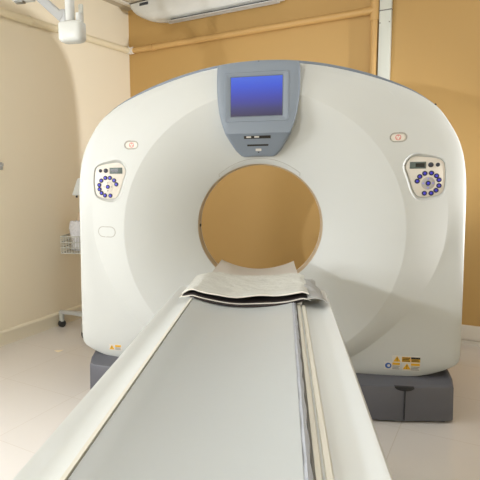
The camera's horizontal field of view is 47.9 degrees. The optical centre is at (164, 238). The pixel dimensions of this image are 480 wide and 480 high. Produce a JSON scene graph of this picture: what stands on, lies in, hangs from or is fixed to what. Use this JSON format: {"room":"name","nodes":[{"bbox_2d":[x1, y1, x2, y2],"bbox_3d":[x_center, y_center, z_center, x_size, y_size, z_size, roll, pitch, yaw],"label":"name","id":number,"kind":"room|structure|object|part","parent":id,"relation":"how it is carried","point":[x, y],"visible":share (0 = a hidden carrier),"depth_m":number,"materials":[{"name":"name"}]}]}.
{"room":"radiology room","nodes":[
{"label":"radiology room","id":0,"kind":"room"},
{"bbox_2d":[0,0,129,330],"bbox_3d":[-2.132,-0.485,3.045,0.102,3.055,6.677,4,9,32],"label":"wall","id":1,"kind":"structure","parent":0,"point":[54,94],"depth_m":4.66,"materials":[{"name":"beige paint"}]},
{"bbox_2d":[0,304,81,346],"bbox_3d":[-2.062,0.973,3.189,0.019,0.125,6.457,4,9,32],"label":"baseboard","id":2,"kind":"structure","parent":1,"relation":"attached to","point":[9,335],"depth_m":4.62,"materials":[{"name":"beige"}]},
{"bbox_2d":[0,8,134,54],"bbox_3d":[-2.039,-1.592,2.918,0.085,0.072,6.326,4,9,32],"label":"pipe","id":3,"kind":"object","parent":1,"relation":"attached to","point":[5,13],"visible":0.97,"depth_m":4.52,"materials":[{"name":"beige paint"}]},
{"bbox_2d":[113,0,130,7],"bbox_3d":[-2.012,-1.983,2.749,0.065,0.012,6.457,4,9,32],"label":"trim","id":4,"kind":"structure","parent":1,"relation":"attached to","point":[127,4],"depth_m":5.23,"materials":[{"name":"white"}]},
{"bbox_2d":[103,0,144,10],"bbox_3d":[0.044,-1.911,1.448,5.328,0.100,6.677,4,9,32],"label":"ceiling","id":5,"kind":"structure","parent":0,"point":[108,1],"depth_m":5.26,"materials":[{"name":"beige paint"}]},
{"bbox_2d":[12,0,85,43],"bbox_3d":[-0.689,-1.599,3.091,0.465,0.903,0.180,1,7,12],"label":"boom","id":6,"kind":"object","parent":5,"relation":"hanging from","point":[71,31],"visible":1,"depth_m":3.08,"materials":[{"name":"white metal"}]},
{"bbox_3d":[-0.719,-1.409,3.138,0.298,0.274,0.052,1,8,19],"label":"arm","id":7,"kind":"part","parent":6,"relation":"part of","materials":[{"name":"grey metal"}]},
{"bbox_2d":[0,318,479,479],"bbox_3d":[0.100,1.218,1.844,5.328,0.100,6.677,4,9,32],"label":"floor","id":8,"kind":"structure","parent":0,"point":[40,386],"depth_m":3.09,"materials":[{"name":"tile"}]},
{"bbox_2d":[58,178,82,337],"bbox_3d":[-0.647,0.082,4.707,0.512,1.460,0.517,-7,9,-37],"label":"trolley","id":9,"kind":"object","parent":8,"relation":"on","point":[62,322],"visible":0.31,"depth_m":4.64,"materials":[{"name":"grey metal"}]},
{"bbox_2d":[60,233,80,253],"bbox_3d":[-0.724,0.040,4.713,0.305,0.155,0.280,1,7,12],"label":"wire basket","id":10,"kind":"object","parent":9,"relation":"on","point":[68,251],"depth_m":4.61,"materials":[{"name":"grey metal"}]},
{"bbox_3d":[-0.800,0.677,4.806,0.310,0.051,0.067,0,7,9],"label":"leg","id":11,"kind":"part","parent":9,"relation":"part of","materials":[{"name":"grey metal"}]},
{"bbox_2d":[69,220,80,250],"bbox_3d":[-0.736,-0.028,4.677,0.211,0.266,0.134,1,7,12],"label":"plastic bag","id":12,"kind":"object","parent":9,"relation":"in","point":[74,227],"visible":0.39,"depth_m":4.64,"materials":[{"name":"white plastic"}]},
{"bbox_2d":[12,260,393,479],"bbox_3d":[0.227,0.744,1.696,0.674,0.874,2.940,1,7,12],"label":"table","id":13,"kind":"object","parent":8,"relation":"on","point":[205,390],"visible":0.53,"depth_m":1.24,"materials":[{"name":"beige plastic"}]},
{"bbox_3d":[0.136,0.386,1.365,0.402,0.061,2.290,1,7,12],"label":"mattress","id":14,"kind":"part","parent":13,"relation":"part of","materials":[{"name":"grey plastic"}]},
{"bbox_2d":[180,272,327,306],"bbox_3d":[0.415,0.208,2.438,0.603,0.068,0.613,1,7,12],"label":"sheet","id":15,"kind":"object","parent":13,"relation":"on","point":[220,288],"visible":1,"depth_m":2.31,"materials":[{"name":"fabric"}]},
{"bbox_2d":[79,60,465,421],"bbox_3d":[0.605,-0.043,3.366,2.222,2.002,0.905,1,7,12],"label":"scanner","id":16,"kind":"object","parent":8,"relation":"on","point":[382,165],"visible":0.84,"depth_m":2.98,"materials":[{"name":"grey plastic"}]},
{"bbox_3d":[0.503,-0.775,2.901,0.349,0.270,0.007,1,7,12],"label":"screen frame","id":17,"kind":"part","parent":16,"relation":"part of","materials":[{"name":"glass"}]},
{"bbox_3d":[1.359,-0.390,2.824,0.044,0.020,0.002,1,7,12],"label":"display glass","id":18,"kind":"part","parent":16,"relation":"part of","materials":[{"name":"black glass"}]},
{"bbox_2d":[128,0,479,326],"bbox_3d":[1.839,-0.726,4.393,5.128,3.055,0.100,4,9,32],"label":"wall","id":19,"kind":"structure","parent":0,"point":[256,216],"depth_m":4.67,"materials":[{"name":"orange paint"}]},
{"bbox_2d":[130,0,284,23],"bbox_3d":[0.381,-2.188,4.942,1.610,0.232,0.208,4,9,32],"label":"air conditioner","id":20,"kind":"object","parent":19,"relation":"attached to","point":[159,11],"visible":1,"depth_m":4.97,"materials":[{"name":"white plastic"}]},
{"bbox_2d":[171,0,268,19],"bbox_3d":[0.529,-2.088,4.868,1.050,0.016,0.080,4,9,32],"label":"outlet","id":21,"kind":"object","parent":20,"relation":"attached to","point":[248,2],"depth_m":4.83,"materials":[{"name":"grey plastic"}]},
{"bbox_2d":[132,0,379,74],"bbox_3d":[0.710,-0.844,5.008,2.418,2.895,0.068,4,9,32],"label":"pipe","id":22,"kind":"object","parent":19,"relation":"attached to","point":[373,10],"visible":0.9,"depth_m":4.56,"materials":[{"name":"brown"}]},
{"bbox_2d":[377,0,392,79],"bbox_3d":[1.774,-0.797,4.337,0.094,2.892,0.047,4,9,32],"label":"duct","id":23,"kind":"object","parent":19,"relation":"attached to","point":[386,6],"visible":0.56,"depth_m":4.22,"materials":[{"name":"white plastic"}]},
{"bbox_2d":[461,324,479,345],"bbox_3d":[1.832,0.722,4.525,5.128,0.150,0.026,4,9,32],"label":"baseboard","id":24,"kind":"structure","parent":19,"relation":"attached to","point":[470,335],"depth_m":4.16,"materials":[{"name":"beige"}]}
]}

